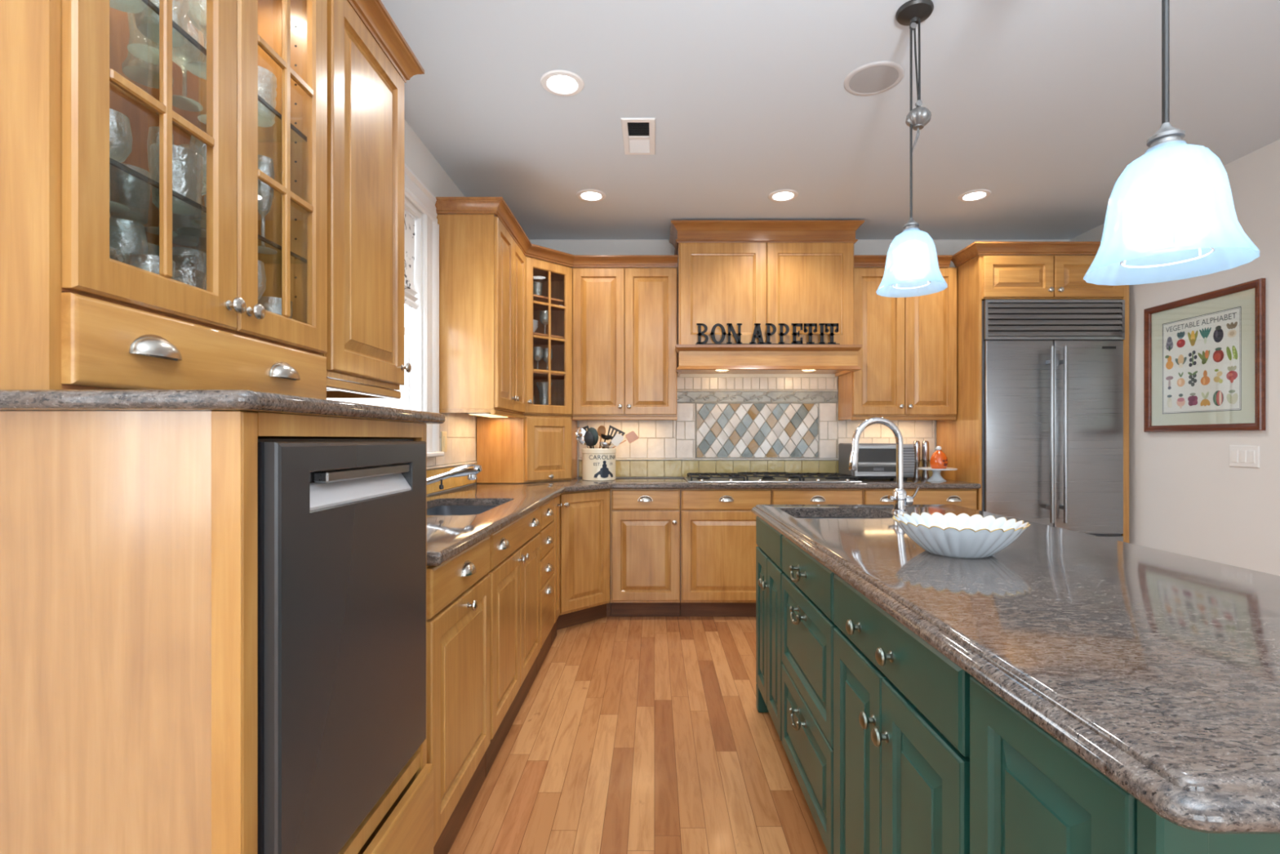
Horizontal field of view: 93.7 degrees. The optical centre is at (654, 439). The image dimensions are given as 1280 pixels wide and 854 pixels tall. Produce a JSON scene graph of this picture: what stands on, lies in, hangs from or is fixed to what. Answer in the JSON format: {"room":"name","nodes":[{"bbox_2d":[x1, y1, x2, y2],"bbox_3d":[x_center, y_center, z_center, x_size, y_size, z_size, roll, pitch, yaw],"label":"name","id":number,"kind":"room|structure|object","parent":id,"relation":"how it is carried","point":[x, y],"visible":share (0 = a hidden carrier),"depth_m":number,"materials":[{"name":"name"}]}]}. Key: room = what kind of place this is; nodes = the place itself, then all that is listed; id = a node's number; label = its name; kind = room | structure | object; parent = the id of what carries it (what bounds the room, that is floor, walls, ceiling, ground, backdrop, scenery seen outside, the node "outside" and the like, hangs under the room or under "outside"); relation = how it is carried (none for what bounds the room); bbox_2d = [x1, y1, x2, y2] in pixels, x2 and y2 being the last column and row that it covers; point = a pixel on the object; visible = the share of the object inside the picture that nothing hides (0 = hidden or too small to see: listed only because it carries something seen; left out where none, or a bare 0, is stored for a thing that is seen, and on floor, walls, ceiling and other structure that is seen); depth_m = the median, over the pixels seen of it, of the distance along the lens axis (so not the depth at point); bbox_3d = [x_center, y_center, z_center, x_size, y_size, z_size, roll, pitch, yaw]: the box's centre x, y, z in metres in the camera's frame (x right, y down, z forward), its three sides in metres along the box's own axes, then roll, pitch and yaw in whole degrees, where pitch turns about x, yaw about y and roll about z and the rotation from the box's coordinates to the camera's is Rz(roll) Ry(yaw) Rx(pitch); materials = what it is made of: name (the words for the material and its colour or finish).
{"room":"kitchen","nodes":[
{"label":"kitchen","id":0,"kind":"room"},
{"bbox_2d":[404,119,479,495],"bbox_3d":[-1.275,-0.166,0.810,0.150,2.743,7.620,0,0,0],"label":"wall","id":1,"kind":"structure","parent":0,"point":[417,157],"depth_m":3.14,"materials":[{"name":"white paint"}]},
{"bbox_2d":[323,0,424,399],"bbox_3d":[-1.000,-0.719,1.846,0.379,1.161,0.538,0,0,0],"label":"upper cabinet","id":2,"kind":"object","parent":1,"relation":"attached to","point":[370,61],"visible":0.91,"depth_m":1.77,"materials":[{"name":"brown wood"}]},
{"bbox_2d":[391,163,444,457],"bbox_3d":[-1.244,-0.602,2.664,0.208,1.385,1.204,0,0,0],"label":"window","id":3,"kind":"structure","parent":1,"relation":"in","point":[415,190],"depth_m":3.10,"materials":[{"name":"white paint"}]},
{"bbox_2d":[404,205,417,309],"bbox_3d":[-1.230,-0.907,2.630,0.041,0.486,0.890,0,0,0],"label":"roman shade","id":4,"kind":"object","parent":3,"relation":"attached to","point":[410,291],"visible":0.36,"depth_m":3.00,"materials":[{"name":"white fabric"}]},
{"bbox_2d":[426,413,476,494],"bbox_3d":[-1.191,0.063,2.802,0.016,0.456,2.404,0,0,0],"label":"tile backsplash","id":5,"kind":"structure","parent":1,"relation":"attached to","point":[460,428],"depth_m":3.58,"materials":[{"name":"beige tile"}]},
{"bbox_2d":[440,431,447,452],"bbox_3d":[-1.183,0.013,3.385,0.010,0.115,0.080,0,0,0],"label":"outlet plate","id":6,"kind":"object","parent":5,"relation":"attached to","point":[443,434],"visible":0.96,"depth_m":3.37,"materials":[{"name":"beige plastic"}]},
{"bbox_2d":[435,196,531,418],"bbox_3d":[-1.004,-0.719,3.611,0.378,1.161,0.790,0,0,0],"label":"upper cabinet","id":7,"kind":"object","parent":1,"relation":"attached to","point":[482,258],"visible":0.99,"depth_m":3.28,"materials":[{"name":"brown wood"}]},
{"bbox_2d":[467,413,507,417],"bbox_3d":[-1.020,-0.154,3.720,0.120,0.020,0.500,0,0,0],"label":"light","id":8,"kind":"object","parent":7,"relation":"attached to","point":[486,415],"visible":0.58,"depth_m":3.56,"materials":[{"name":"white plastic"}]},
{"bbox_2d":[523,243,573,416],"bbox_3d":[-0.877,-0.733,4.293,0.624,1.132,0.621,0,0,0],"label":"upper cabinet","id":9,"kind":"object","parent":1,"relation":"attached to","point":[556,298],"visible":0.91,"depth_m":4.24,"materials":[{"name":"brown wood"}]},
{"bbox_2d":[536,382,551,404],"bbox_3d":[-0.790,-0.296,4.302,0.112,0.220,0.112,0,0,0],"label":"glass vase","id":10,"kind":"object","parent":9,"relation":"in","point":[538,384],"visible":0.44,"depth_m":4.28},
{"bbox_2d":[533,293,564,310],"bbox_3d":[-0.890,-0.987,4.305,0.527,0.012,0.526,0,0,0],"label":"shelf","id":11,"kind":"object","parent":9,"relation":"attached to","point":[535,297],"depth_m":4.33,"materials":[{"name":"brown wood"}]},
{"bbox_2d":[533,332,564,344],"bbox_3d":[-0.890,-0.727,4.305,0.527,0.012,0.526,0,0,0],"label":"shelf","id":12,"kind":"object","parent":9,"relation":"attached to","point":[535,340],"depth_m":4.39,"materials":[{"name":"brown wood"}]},
{"bbox_2d":[533,371,564,379],"bbox_3d":[-0.890,-0.462,4.305,0.527,0.012,0.526,0,0,0],"label":"shelf","id":13,"kind":"object","parent":9,"relation":"attached to","point":[536,375],"depth_m":4.31,"materials":[{"name":"brown wood"}]},
{"bbox_2d":[448,613,828,853],"bbox_3d":[1.000,1.246,0.810,4.700,0.080,7.920,0,0,0],"label":"floor","id":14,"kind":"structure","parent":0,"point":[631,735],"depth_m":2.28,"materials":[{"name":"brown wood"}]},
{"bbox_2d":[0,410,433,853],"bbox_3d":[-0.860,0.583,1.186,0.657,1.246,0.690,0,0,0],"label":"cabinet","id":15,"kind":"object","parent":14,"relation":"on","point":[129,539],"visible":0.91,"depth_m":0.84,"materials":[{"name":"brown wood"}]},
{"bbox_2d":[0,389,444,423],"bbox_3d":[-0.871,-0.055,1.208,0.637,0.028,0.785,0,0,0],"label":"countertop","id":16,"kind":"structure","parent":15,"relation":"on","point":[243,400],"depth_m":0.82,"materials":[{"name":"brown stone"}]},
{"bbox_2d":[0,0,327,399],"bbox_3d":[-1.000,-0.684,1.191,0.380,1.229,0.774,0,0,0],"label":"cabinet","id":17,"kind":"object","parent":16,"relation":"on","point":[73,316],"visible":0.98,"depth_m":1.06,"materials":[{"name":"brown wood"}]},
{"bbox_2d":[109,245,123,262],"bbox_3d":[-1.008,-0.280,0.992,0.195,0.088,0.195,0,0,12],"label":"bowl","id":18,"kind":"object","parent":17,"relation":"in","point":[114,254],"visible":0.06,"depth_m":1.02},
{"bbox_2d":[109,108,132,212],"bbox_3d":[-1.086,-0.554,1.191,0.076,0.182,0.076,0,0,40],"label":"wine glass","id":19,"kind":"object","parent":17,"relation":"on","point":[120,153],"visible":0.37,"depth_m":1.19,"materials":[{"name":"glass"}]},
{"bbox_2d":[109,0,146,13],"bbox_3d":[-0.950,-0.834,1.062,0.086,0.112,0.086,0,0,-27],"label":"glass","id":20,"kind":"object","parent":17,"relation":"on","point":[125,6],"visible":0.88,"depth_m":1.08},
{"bbox_2d":[109,217,147,268],"bbox_3d":[-1.030,-0.327,1.162,0.076,0.182,0.076,0,0,45],"label":"wine glass","id":21,"kind":"object","parent":17,"relation":"in","point":[139,230],"visible":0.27,"depth_m":1.16,"materials":[{"name":"glass"}]},
{"bbox_2d":[109,163,151,224],"bbox_3d":[-1.110,-0.515,1.268,0.074,0.105,0.074,0,0,-26],"label":"tumbler","id":22,"kind":"object","parent":17,"relation":"in","point":[140,215],"visible":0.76,"depth_m":1.26,"materials":[{"name":"glass"}]},
{"bbox_2d":[119,240,159,274],"bbox_3d":[-1.105,-0.327,1.292,0.076,0.182,0.076,0,0,-30],"label":"wine glass","id":23,"kind":"object","parent":17,"relation":"in","point":[126,246],"visible":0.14,"depth_m":1.28,"materials":[{"name":"glass"}]},
{"bbox_2d":[127,37,159,65],"bbox_3d":[-1.022,-0.869,1.214,0.076,0.182,0.076,0,0,-22],"label":"wine glass","id":24,"kind":"object","parent":17,"relation":"on","point":[149,54],"visible":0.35,"depth_m":1.21,"materials":[{"name":"glass"}]},
{"bbox_2d":[121,13,173,88],"bbox_3d":[-1.090,-0.888,1.292,0.112,0.220,0.112,0,0,-36],"label":"glass vase","id":25,"kind":"object","parent":17,"relation":"on","point":[141,72],"visible":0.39,"depth_m":1.27,"materials":[{"name":"glass"}]},
{"bbox_2d":[124,253,175,279],"bbox_3d":[-0.955,-0.288,1.137,0.074,0.105,0.074,0,0,26],"label":"tumbler","id":26,"kind":"object","parent":17,"relation":"in","point":[131,259],"visible":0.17,"depth_m":1.10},
{"bbox_2d":[144,126,177,236],"bbox_3d":[-1.102,-0.576,1.340,0.060,0.225,0.060,0,0,-31],"label":"champagne flute","id":27,"kind":"object","parent":17,"relation":"on","point":[152,133],"visible":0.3,"depth_m":1.32,"materials":[{"name":"glass"}]},
{"bbox_2d":[133,0,189,47],"bbox_3d":[-0.950,-0.834,1.157,0.086,0.112,0.086,0,0,-37],"label":"glass","id":28,"kind":"object","parent":17,"relation":"on","point":[147,21],"visible":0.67,"depth_m":1.15,"materials":[{"name":"glass"}]},
{"bbox_2d":[149,142,203,215],"bbox_3d":[-0.960,-0.519,1.207,0.086,0.112,0.086,0,0,6],"label":"glass","id":29,"kind":"object","parent":17,"relation":"on","point":[193,168],"visible":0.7,"depth_m":1.20,"materials":[{"name":"glass"}]},
{"bbox_2d":[172,191,202,246],"bbox_3d":[-1.110,-0.515,1.412,0.074,0.105,0.074,0,0,13],"label":"tumbler","id":30,"kind":"object","parent":17,"relation":"on","point":[181,239],"visible":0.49,"depth_m":1.41,"materials":[{"name":"glass"}]},
{"bbox_2d":[172,19,204,111],"bbox_3d":[-1.090,-0.869,1.392,0.076,0.182,0.076,0,0,9],"label":"wine glass","id":31,"kind":"object","parent":17,"relation":"on","point":[180,59],"visible":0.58,"depth_m":1.39,"materials":[{"name":"glass"}]},
{"bbox_2d":[172,247,206,286],"bbox_3d":[-1.038,-0.327,1.337,0.076,0.182,0.076,0,0,35],"label":"wine glass","id":32,"kind":"object","parent":17,"relation":"in","point":[201,255],"visible":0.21,"depth_m":1.32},
{"bbox_2d":[173,267,206,290],"bbox_3d":[-0.955,-0.288,1.227,0.074,0.105,0.074,0,0,-8],"label":"tumbler","id":33,"kind":"object","parent":17,"relation":"in","point":[202,279],"visible":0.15,"depth_m":1.22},
{"bbox_2d":[174,144,206,237],"bbox_3d":[-1.027,-0.554,1.345,0.076,0.182,0.076,0,0,20],"label":"wine glass","id":34,"kind":"object","parent":17,"relation":"in","point":[181,153],"visible":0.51,"depth_m":1.32,"materials":[{"name":"glass"}]},
{"bbox_2d":[186,0,206,79],"bbox_3d":[-0.950,-0.869,1.272,0.076,0.182,0.076,0,0,-6],"label":"wine glass","id":35,"kind":"object","parent":17,"relation":"on","point":[197,18],"visible":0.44,"depth_m":1.26,"materials":[{"name":"glass"}]},
{"bbox_2d":[188,135,206,228],"bbox_3d":[-0.960,-0.554,1.297,0.076,0.182,0.076,0,0,18],"label":"wine glass","id":36,"kind":"object","parent":17,"relation":"on","point":[196,145],"visible":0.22,"depth_m":1.27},
{"bbox_2d":[195,210,206,253],"bbox_3d":[-1.110,-0.515,1.502,0.074,0.105,0.074,0,0,0],"label":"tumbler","id":37,"kind":"object","parent":17,"relation":"on","point":[202,246],"visible":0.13,"depth_m":1.47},
{"bbox_2d":[257,260,266,299],"bbox_3d":[-0.955,-0.327,1.407,0.076,0.182,0.076,0,0,6],"label":"wine glass","id":38,"kind":"object","parent":17,"relation":"in","point":[261,272],"visible":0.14,"depth_m":1.41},
{"bbox_2d":[257,66,276,127],"bbox_3d":[-0.970,-0.834,1.462,0.086,0.112,0.086,0,0,-26],"label":"glass","id":39,"kind":"object","parent":17,"relation":"on","point":[268,91],"visible":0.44,"depth_m":1.46,"materials":[{"name":"glass"}]},
{"bbox_2d":[257,155,277,254],"bbox_3d":[-0.960,-0.576,1.472,0.060,0.225,0.060,0,0,-43],"label":"champagne flute","id":40,"kind":"object","parent":17,"relation":"on","point":[264,209],"visible":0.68,"depth_m":1.47,"materials":[{"name":"glass"}]},
{"bbox_2d":[257,438,426,853],"bbox_3d":[-0.854,0.389,1.188,0.593,0.780,0.614,0,0,0],"label":"dishwasher","id":41,"kind":"object","parent":15,"relation":"in","point":[342,522],"visible":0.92,"depth_m":1.05,"materials":[{"name":"black metal"}]},
{"bbox_2d":[257,438,413,441],"bbox_3d":[-0.875,0.389,1.188,0.550,0.780,0.614,0,0,0],"label":"tub","id":42,"kind":"object","parent":41,"relation":"in","point":[259,439],"depth_m":1.08,"materials":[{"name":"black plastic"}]},
{"bbox_2d":[426,536,490,853],"bbox_3d":[-0.868,0.768,1.835,0.634,0.876,0.598,0,0,0],"label":"base cabinet","id":43,"kind":"object","parent":14,"relation":"on","point":[459,588],"visible":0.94,"depth_m":1.78,"materials":[{"name":"brown wood"}]},
{"bbox_2d":[485,506,540,777],"bbox_3d":[-0.868,0.768,2.602,0.634,0.876,0.924,0,0,0],"label":"base cabinet","id":44,"kind":"object","parent":14,"relation":"on","point":[514,572],"visible":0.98,"depth_m":2.48,"materials":[{"name":"brown wood"}]},
{"bbox_2d":[426,477,981,565],"bbox_3d":[0.486,0.310,3.076,3.350,0.036,3.062,0,0,0],"label":"countertop","id":45,"kind":"structure","parent":44,"relation":"on","point":[448,536],"depth_m":3.29,"materials":[{"name":"brown stone"}]},
{"bbox_2d":[426,462,482,488],"bbox_3d":[-0.951,0.198,2.632,0.398,0.188,0.084,0,0,0],"label":"kitchen faucet","id":46,"kind":"object","parent":45,"relation":"on","point":[471,470],"visible":0.51,"depth_m":2.61,"materials":[{"name":"silver metal"}]},
{"bbox_2d":[426,505,498,515],"bbox_3d":[-0.877,0.429,2.645,0.409,0.200,0.694,0,0,0],"label":"sink","id":47,"kind":"object","parent":45,"relation":"in","point":[442,509],"visible":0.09,"depth_m":2.98,"materials":[{"name":"silver metal"}]},
{"bbox_2d":[476,414,577,482],"bbox_3d":[-0.888,0.063,4.303,0.598,0.454,0.599,0,0,0],"label":"appliance garage","id":48,"kind":"object","parent":45,"relation":"on","point":[531,448],"visible":0.99,"depth_m":4.01,"materials":[{"name":"brown wood"}]},
{"bbox_2d":[581,448,616,480],"bbox_3d":[-0.398,0.178,4.310,0.248,0.228,0.248,0,0,0],"label":"utensil crock","id":49,"kind":"object","parent":45,"relation":"on","point":[597,464],"visible":0.99,"depth_m":4.20,"materials":[{"name":"beige"}]},
{"bbox_2d":[575,427,588,448],"bbox_3d":[-0.466,0.090,4.283,0.195,0.349,0.026,0,0,-13],"label":"serving spoon","id":50,"kind":"object","parent":49,"relation":"in","point":[580,432],"visible":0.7,"depth_m":4.27,"materials":[{"name":"silver metal"}]},
{"bbox_2d":[583,431,594,448],"bbox_3d":[-0.442,0.102,4.236,0.110,0.322,0.028,0,0,-20],"label":"spoon","id":51,"kind":"object","parent":49,"relation":"in","point":[588,437],"visible":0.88,"depth_m":4.23,"materials":[{"name":"black plastic"}]},
{"bbox_2d":[586,426,598,448],"bbox_3d":[-0.440,0.088,4.265,0.088,0.349,0.042,0,0,0],"label":"spoon","id":52,"kind":"object","parent":49,"relation":"in","point":[593,430],"visible":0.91,"depth_m":4.25,"materials":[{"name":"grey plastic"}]},
{"bbox_2d":[607,425,625,448],"bbox_3d":[-0.327,0.080,4.368,0.233,0.370,0.013,0,0,-4],"label":"perforated turner","id":53,"kind":"object","parent":49,"relation":"in","point":[610,426],"visible":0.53,"depth_m":4.37,"materials":[{"name":"black plastic"}]},
{"bbox_2d":[609,433,624,448],"bbox_3d":[-0.349,0.112,4.276,0.272,0.308,0.016,0,0,10],"label":"spatula","id":54,"kind":"object","parent":49,"relation":"in","point":[617,439],"visible":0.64,"depth_m":4.26,"materials":[{"name":"white plastic"}]},
{"bbox_2d":[611,431,638,448],"bbox_3d":[-0.302,0.055,4.330,0.376,0.231,0.008,0,0,0],"label":"server","id":55,"kind":"object","parent":49,"relation":"in","point":[631,437],"visible":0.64,"depth_m":4.33,"materials":[{"name":"brown plastic"}]},
{"bbox_2d":[684,471,862,482],"bbox_3d":[0.810,0.268,4.277,1.170,0.048,0.505,0,0,0],"label":"cooktop","id":56,"kind":"object","parent":45,"relation":"in","point":[703,477],"visible":1,"depth_m":4.20,"materials":[{"name":"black metal"}]},
{"bbox_2d":[684,476,862,482],"bbox_3d":[0.810,0.286,4.277,1.170,0.010,0.505,0,0,0],"label":"tray","id":57,"kind":"object","parent":56,"relation":"on","point":[750,479],"depth_m":4.06,"materials":[{"name":"silver metal"}]},
{"bbox_2d":[838,443,915,479],"bbox_3d":[1.619,0.161,4.384,0.438,0.262,0.371,0,0,0],"label":"toaster oven","id":58,"kind":"object","parent":45,"relation":"on","point":[874,460],"visible":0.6,"depth_m":4.23,"materials":[{"name":"grey paint"}]},
{"bbox_2d":[912,440,920,478],"bbox_3d":[1.966,0.150,4.500,0.054,0.283,0.054,0,0,0],"label":"pepper mill","id":59,"kind":"object","parent":45,"relation":"on","point":[917,443],"visible":0.73,"depth_m":4.48,"materials":[{"name":"silver metal"}]},
{"bbox_2d":[921,440,928,478],"bbox_3d":[2.032,0.150,4.500,0.054,0.283,0.054,0,0,0],"label":"pepper mill","id":60,"kind":"object","parent":45,"relation":"on","point":[925,444],"visible":0.98,"depth_m":4.48,"materials":[{"name":"silver metal"}]},
{"bbox_2d":[915,466,957,481],"bbox_3d":[1.985,0.247,4.220,0.268,0.090,0.268,0,0,0],"label":"cake stand","id":61,"kind":"object","parent":45,"relation":"on","point":[936,476],"visible":0.92,"depth_m":4.19,"materials":[{"name":"white ceramic"}]},
{"bbox_2d":[929,445,947,468],"bbox_3d":[1.998,0.125,4.215,0.115,0.159,0.115,0,0,20],"label":"jar","id":62,"kind":"object","parent":61,"relation":"on","point":[939,460],"visible":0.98,"depth_m":4.18,"materials":[{"name":"orange glass"}]},
{"bbox_2d":[536,497,554,675],"bbox_3d":[-0.869,0.768,3.284,0.632,0.876,0.429,0,0,0],"label":"base cabinet","id":63,"kind":"object","parent":14,"relation":"on","point":[547,509],"visible":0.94,"depth_m":3.24,"materials":[{"name":"brown wood"}]},
{"bbox_2d":[551,494,562,645],"bbox_3d":[-0.868,0.768,3.601,0.634,0.876,0.192,0,0,0],"label":"base cabinet","id":64,"kind":"object","parent":14,"relation":"on","point":[557,500],"visible":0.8,"depth_m":3.61,"materials":[{"name":"brown wood"}]},
{"bbox_2d":[556,488,611,630],"bbox_3d":[-0.743,0.768,4.153,0.893,0.876,0.892,0,0,0],"label":"base cabinet","id":65,"kind":"object","parent":14,"relation":"on","point":[584,515],"visible":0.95,"depth_m":3.85,"materials":[{"name":"brown wood"}]},
{"bbox_2d":[610,488,679,616],"bbox_3d":[-0.061,0.768,4.285,0.468,0.876,0.629,0,0,0],"label":"base cabinet","id":66,"kind":"object","parent":14,"relation":"on","point":[645,523],"visible":0.97,"depth_m":4.00,"materials":[{"name":"brown wood"}]},
{"bbox_2d":[680,488,771,616],"bbox_3d":[0.479,0.768,4.285,0.605,0.876,0.629,0,0,0],"label":"base cabinet","id":67,"kind":"object","parent":14,"relation":"on","point":[718,544],"visible":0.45,"depth_m":4.00,"materials":[{"name":"brown wood"}]},
{"bbox_2d":[755,515,784,741],"bbox_3d":[0.873,0.770,2.428,0.894,0.872,0.542,0,0,0],"label":"base cabinet","id":68,"kind":"object","parent":14,"relation":"on","point":[769,571],"visible":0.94,"depth_m":2.37,"materials":[{"name":"green paint"}]},
{"bbox_2d":[782,534,837,853],"bbox_3d":[0.871,0.770,1.845,0.898,0.872,0.615,0,0,0],"label":"base cabinet","id":69,"kind":"object","parent":14,"relation":"on","point":[808,624],"visible":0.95,"depth_m":1.76,"materials":[{"name":"green paint"}]},
{"bbox_2d":[771,488,862,504],"bbox_3d":[1.091,0.768,4.285,0.609,0.876,0.629,0,0,0],"label":"base cabinet","id":70,"kind":"object","parent":14,"relation":"on","point":[779,496],"visible":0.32,"depth_m":4.00,"materials":[{"name":"brown wood"}]},
{"bbox_2d":[833,573,970,853],"bbox_3d":[0.873,0.770,1.207,0.894,0.872,0.654,0,0,0],"label":"base cabinet","id":71,"kind":"object","parent":14,"relation":"on","point":[901,707],"visible":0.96,"depth_m":1.15,"materials":[{"name":"green paint"}]},
{"bbox_2d":[751,504,1279,833],"bbox_3d":[0.901,0.312,1.609,0.932,0.040,2.227,0,0,0],"label":"countertop","id":72,"kind":"structure","parent":71,"relation":"on","point":[1159,669],"depth_m":0.89,"materials":[{"name":"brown stone"}]},
{"bbox_2d":[848,417,919,512],"bbox_3d":[0.911,0.101,2.405,0.277,0.382,0.069,0,0,0],"label":"island faucet","id":73,"kind":"object","parent":72,"relation":"on","point":[901,500],"visible":1,"depth_m":2.39,"materials":[{"name":"silver metal"}]},
{"bbox_2d":[892,511,1030,558],"bbox_3d":[0.782,0.249,1.545,0.314,0.086,0.314,0,0,-13],"label":"scalloped bowl","id":74,"kind":"object","parent":72,"relation":"on","point":[962,535],"visible":1,"depth_m":1.47,"materials":[{"name":"white ceramic"}]},
{"bbox_2d":[862,488,976,509],"bbox_3d":[1.779,0.768,4.285,0.760,0.876,0.629,0,0,0],"label":"drawer","id":75,"kind":"object","parent":14,"relation":"on","point":[966,498],"visible":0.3,"depth_m":4.00,"materials":[{"name":"brown wood"}]},
{"bbox_2d":[936,241,1136,542],"bbox_3d":[2.651,-0.047,4.270,1.091,2.504,0.660,0,0,0],"label":"tall cabinet","id":76,"kind":"object","parent":14,"relation":"on","point":[989,270],"visible":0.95,"depth_m":4.00,"materials":[{"name":"brown wood"}]},
{"bbox_2d":[982,299,1124,541],"bbox_3d":[2.654,0.138,4.248,0.932,2.126,0.673,0,0,0],"label":"refrigerator","id":77,"kind":"object","parent":14,"relation":"on","point":[1052,370],"visible":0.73,"depth_m":3.98,"materials":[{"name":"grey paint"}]},
{"bbox_2d":[969,675,1279,853],"bbox_3d":[0.887,0.770,0.709,0.865,0.872,0.334,0,0,0],"label":"base cabinet","id":78,"kind":"object","parent":14,"relation":"on","point":[1030,793],"visible":0.39,"depth_m":0.70,"materials":[{"name":"green paint"}]},
{"bbox_2d":[525,240,1070,477],"bbox_3d":[1.000,-0.166,4.695,4.700,2.743,0.150,0,0,0],"label":"wall","id":79,"kind":"structure","parent":0,"point":[570,246],"depth_m":4.62,"materials":[{"name":"white paint"}]},
{"bbox_2d":[572,254,677,420],"bbox_3d":[-0.212,-0.719,4.419,0.754,1.161,0.378,0,0,0],"label":"upper cabinet","id":80,"kind":"object","parent":79,"relation":"attached to","point":[624,307],"visible":1,"depth_m":4.27,"materials":[{"name":"brown wood"}]},
{"bbox_2d":[578,377,934,476],"bbox_3d":[0.788,-0.094,4.610,2.743,0.768,0.018,0,0,0],"label":"tile backsplash","id":81,"kind":"structure","parent":79,"relation":"attached to","point":[723,424],"depth_m":4.61,"materials":[{"name":"beige tile"}]},
{"bbox_2d":[669,220,864,376],"bbox_3d":[0.787,-0.999,4.358,1.346,1.042,0.484,0,0,0],"label":"range hood","id":82,"kind":"object","parent":79,"relation":"attached to","point":[747,273],"visible":0.98,"depth_m":4.20,"materials":[{"name":"brown wood"}]},
{"bbox_2d":[695,323,839,344],"bbox_3d":[0.785,-0.728,4.168,1.000,0.153,0.024,0,0,0],"label":"word sign","id":83,"kind":"object","parent":82,"relation":"on","point":[757,330],"visible":1,"depth_m":4.16,"materials":[{"name":"black metal"}]},
{"bbox_2d":[675,344,862,353],"bbox_3d":[0.787,-0.630,4.189,1.282,0.042,0.146,0,0,0],"label":"mantel shelf","id":84,"kind":"object","parent":82,"relation":"attached to","point":[680,348],"depth_m":4.13,"materials":[{"name":"brown wood"}]},
{"bbox_2d":[838,254,956,420],"bbox_3d":[1.785,-0.719,4.419,0.748,1.161,0.378,0,0,0],"label":"upper cabinet","id":85,"kind":"object","parent":79,"relation":"attached to","point":[907,357],"visible":0.96,"depth_m":4.27,"materials":[{"name":"brown wood"}]},
{"bbox_2d":[380,0,1279,239],"bbox_3d":[1.000,-1.587,0.810,4.700,0.100,7.920,0,0,0],"label":"ceiling","id":86,"kind":"structure","parent":0,"point":[1050,108],"depth_m":2.74,"materials":[{"name":"white paint"}]},
{"bbox_2d":[540,70,584,96],"bbox_3d":[-0.397,-1.533,2.590,0.188,0.008,0.188,0,0,0],"label":"recessed light","id":87,"kind":"object","parent":86,"relation":"in","point":[558,82],"visible":1,"depth_m":2.58,"materials":[{"name":"white paint"}]},
{"bbox_2d":[576,189,606,201],"bbox_3d":[-0.398,-1.533,3.780,0.188,0.008,0.188,0,0,0],"label":"recessed light","id":88,"kind":"object","parent":86,"relation":"in","point":[588,195],"visible":1,"depth_m":3.77,"materials":[{"name":"white paint"}]},
{"bbox_2d":[621,118,655,155],"bbox_3d":[-0.078,-1.533,3.050,0.164,0.008,0.360,0,0,0],"label":"ceiling vent","id":89,"kind":"object","parent":86,"relation":"in","point":[638,134],"visible":1,"depth_m":3.04,"materials":[{"name":"white paint"}]},
{"bbox_2d":[768,189,798,201],"bbox_3d":[0.811,-1.533,3.780,0.188,0.008,0.188,0,0,0],"label":"recessed light","id":90,"kind":"object","parent":86,"relation":"in","point":[781,195],"visible":1,"depth_m":3.77,"materials":[{"name":"white paint"}]},
{"bbox_2d":[843,61,904,95],"bbox_3d":[0.935,-1.534,2.560,0.244,0.006,0.244,0,0,0],"label":"ceiling speaker","id":91,"kind":"object","parent":86,"relation":"attached to","point":[880,77],"visible":1,"depth_m":2.55,"materials":[{"name":"grey"}]},
{"bbox_2d":[848,65,898,93],"bbox_3d":[0.935,-1.534,2.560,0.199,0.005,0.199,0,0,4],"label":"grille","id":92,"kind":"object","parent":91,"relation":"attached to","point":[864,79],"depth_m":2.55,"materials":[{"name":"plastic"}]},
{"bbox_2d":[892,0,933,288],"bbox_3d":[0.920,-1.036,2.150,0.236,1.000,0.236,0,0,0],"label":"pendant light","id":93,"kind":"object","parent":86,"relation":"hanging from","point":[911,258],"visible":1,"depth_m":2.13,"materials":[{"name":"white glass"}]},
{"bbox_2d":[893,240,929,281],"bbox_3d":[0.920,-0.642,2.150,0.120,0.132,0.120,0,0,0],"label":"diffuser","id":94,"kind":"object","parent":93,"relation":"attached to","point":[911,258],"depth_m":2.11,"materials":[{"name":"white"}]},
{"bbox_2d":[957,189,991,201],"bbox_3d":[2.016,-1.533,3.780,0.188,0.008,0.188,0,0,0],"label":"recessed light","id":95,"kind":"object","parent":86,"relation":"in","point":[977,194],"visible":1,"depth_m":3.77,"materials":[{"name":"white paint"}]},
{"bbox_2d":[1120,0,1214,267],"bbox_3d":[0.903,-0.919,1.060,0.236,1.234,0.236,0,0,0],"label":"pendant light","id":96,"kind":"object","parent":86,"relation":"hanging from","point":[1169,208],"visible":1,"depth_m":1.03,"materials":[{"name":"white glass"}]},
{"bbox_2d":[1122,166,1212,253],"bbox_3d":[0.903,-0.408,1.060,0.120,0.132,0.120,0,0,0],"label":"diffuser","id":97,"kind":"object","parent":96,"relation":"attached to","point":[1167,206],"depth_m":1.02,"materials":[{"name":"white"}]},
{"bbox_2d":[1070,138,1279,575],"bbox_3d":[3.275,-0.166,0.810,0.150,2.743,7.620,0,0,0],"label":"wall","id":98,"kind":"structure","parent":0,"point":[1186,498],"depth_m":3.41,"materials":[{"name":"white paint"}]},
{"bbox_2d":[1143,278,1265,431],"bbox_3d":[3.184,-0.446,3.515,0.030,0.797,0.750,0,0,0],"label":"framed print","id":99,"kind":"object","parent":98,"relation":"attached to","point":[1204,354],"visible":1,"depth_m":3.46,"materials":[{"name":"paper"}]},
{"bbox_2d":[1229,444,1259,467],"bbox_3d":[3.194,0.092,3.252,0.010,0.118,0.165,0,0,0],"label":"light switch","id":100,"kind":"object","parent":98,"relation":"attached to","point":[1248,456],"visible":1,"depth_m":3.24,"materials":[{"name":"white plastic"}]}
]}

